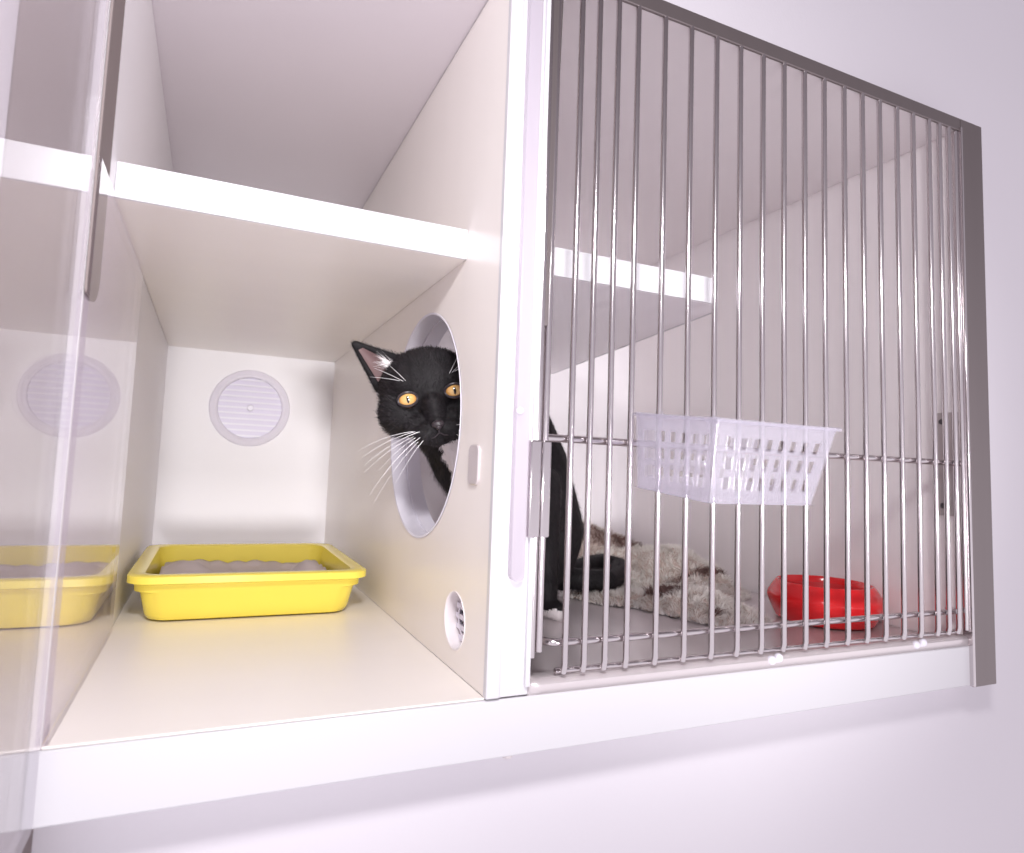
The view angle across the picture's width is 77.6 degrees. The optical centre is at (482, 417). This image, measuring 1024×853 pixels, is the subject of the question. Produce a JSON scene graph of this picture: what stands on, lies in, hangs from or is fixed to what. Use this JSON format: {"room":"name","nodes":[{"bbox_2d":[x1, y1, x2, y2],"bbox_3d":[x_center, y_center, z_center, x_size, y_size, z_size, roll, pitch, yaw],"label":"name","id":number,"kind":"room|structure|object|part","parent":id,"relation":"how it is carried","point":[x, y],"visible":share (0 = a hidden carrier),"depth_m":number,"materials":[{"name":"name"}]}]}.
{"room":"animal shelter cattery","nodes":[
{"label":"animal shelter cattery","id":0,"kind":"room"},
{"bbox_2d":[0,0,1023,852],"bbox_3d":[0.261,-0.013,0.654,5.400,3.120,0.060,4,-5,-23],"label":"wall","id":1,"kind":"structure","parent":0,"point":[939,771],"depth_m":0.65,"materials":[{"name":"paint"}]},
{"bbox_2d":[0,0,995,852],"bbox_3d":[0.051,0.017,0.742,0.913,0.780,0.997,4,-5,-23],"label":"cage","id":2,"kind":"object","parent":1,"relation":"attached to","point":[608,212],"visible":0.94,"depth_m":0.59,"materials":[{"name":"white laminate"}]},
{"bbox_3d":[-0.376,-0.076,0.701,0.006,0.568,0.712,4,-5,-23],"label":"panel","id":3,"kind":"part","parent":2,"relation":"part of","materials":[{"name":"clear glass"}]},
{"bbox_3d":[-0.236,-0.226,0.406,0.002,0.308,0.041,4,-5,-23],"label":"trim","id":4,"kind":"part","parent":2,"relation":"part of","materials":[{"name":"silver metal"}]},
{"bbox_3d":[-0.390,-0.041,1.091,0.292,0.594,0.018,4,-5,-23],"label":"toilet panel","id":5,"kind":"part","parent":2,"relation":"part of","materials":[{"name":"white plastic"}]},
{"bbox_2d":[127,543,365,620],"bbox_3d":[-0.284,0.192,0.768,0.237,0.048,0.260,4,-5,-23],"label":"tray","id":6,"kind":"object","parent":2,"relation":"on","point":[173,582],"visible":1,"depth_m":0.68,"materials":[{"name":"yellow plastic"}]},
{"bbox_2d":[209,370,289,445],"bbox_3d":[-0.392,-0.016,1.074,0.130,0.130,0.008,4,-5,-23],"label":"vent","id":7,"kind":"object","parent":2,"relation":"attached to","point":[247,407],"depth_m":1.07,"materials":[{"name":"white plastic"}]},
{"bbox_2d":[117,198,464,361],"bbox_3d":[-0.262,-0.140,0.796,0.268,0.027,0.636,4,-5,-23],"label":"shelf","id":8,"kind":"object","parent":2,"relation":"attached to","point":[235,279],"depth_m":0.61,"materials":[{"name":"beige laminate"}]},
{"bbox_3d":[-0.234,-0.356,0.781,0.291,0.012,0.711,4,-5,-23],"label":"panel","id":9,"kind":"part","parent":2,"relation":"part of","materials":[{"name":"white laminate"}]},
{"bbox_3d":[-0.112,-0.057,0.813,0.033,0.566,0.712,4,-5,-23],"label":"divider panel","id":10,"kind":"part","parent":2,"relation":"part of","materials":[{"name":"beige laminate"}]},
{"bbox_2d":[456,602,463,640],"bbox_3d":[-0.012,0.167,0.527,0.005,0.046,0.046,4,-5,-23],"label":"vent","id":11,"kind":"object","parent":2,"relation":"attached to","point":[459,605],"depth_m":0.54,"materials":[{"name":"white plastic"}]},
{"bbox_3d":[-0.007,0.037,0.504,0.003,0.032,0.021,4,-5,-23],"label":"striker plate","id":12,"kind":"part","parent":2,"relation":"part of","materials":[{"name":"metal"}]},
{"bbox_3d":[0.129,0.234,0.518,0.834,0.041,0.018,4,-5,-23],"label":"rail","id":13,"kind":"part","parent":2,"relation":"part of","materials":[{"name":"white laminate"}]},
{"bbox_3d":[0.050,-0.020,1.146,0.527,0.574,0.018,4,-5,-23],"label":"barred panel","id":14,"kind":"part","parent":2,"relation":"part of","materials":[{"name":"silver metal"}]},
{"bbox_2d":[438,276,711,373],"bbox_3d":[0.072,-0.119,0.871,0.340,0.023,0.514,4,-5,-23],"label":"shelf","id":15,"kind":"object","parent":2,"relation":"attached to","point":[646,286],"depth_m":0.70,"materials":[{"name":"white laminate"}]},
{"bbox_2d":[634,413,836,505],"bbox_3d":[0.192,0.030,0.499,0.126,0.072,0.105,4,-5,-23],"label":"basket","id":16,"kind":"object","parent":2,"relation":"hanging from","point":[665,490],"visible":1,"depth_m":0.48,"materials":[{"name":"plastic"}]},
{"bbox_2d":[527,590,967,695],"bbox_3d":[0.159,0.235,0.841,0.524,0.014,0.590,4,-5,-23],"label":"floor","id":17,"kind":"structure","parent":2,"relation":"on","point":[543,680],"depth_m":0.61,"materials":[{"name":"metal"}]},
{"bbox_2d":[351,339,624,621],"bbox_3d":[0.059,0.074,0.757,0.144,0.319,0.490,-1,-6,35],"label":"cat","id":18,"kind":"object","parent":17,"relation":"on","point":[418,389],"visible":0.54,"depth_m":0.62},
{"bbox_2d":[562,519,776,626],"bbox_3d":[0.232,0.206,0.941,0.354,0.089,0.496,5,-6,-31],"label":"blanket","id":19,"kind":"object","parent":17,"relation":"on","point":[642,557],"visible":0.44,"depth_m":0.87,"materials":[{"name":"beige fabric"}]},
{"bbox_2d":[767,574,882,629],"bbox_3d":[0.409,0.220,0.764,0.126,0.045,0.126,4,-5,-23],"label":"bowl","id":20,"kind":"object","parent":17,"relation":"on","point":[794,581],"visible":0.59,"depth_m":0.72,"materials":[{"name":"red plastic"}]},
{"bbox_3d":[0.149,-0.328,0.944,0.544,0.012,0.711,4,-5,-23],"label":"panel","id":21,"kind":"part","parent":2,"relation":"part of","materials":[{"name":"silver metal"}]},
{"bbox_3d":[0.405,-0.004,1.031,0.038,0.622,0.712,4,-5,-23],"label":"panel","id":22,"kind":"part","parent":2,"relation":"part of","materials":[{"name":"silver metal"}]},
{"bbox_3d":[0.515,0.051,0.705,0.004,0.114,0.028,4,-5,-23],"label":"latch plate","id":23,"kind":"part","parent":2,"relation":"part of","materials":[{"name":"metal"}]}
]}

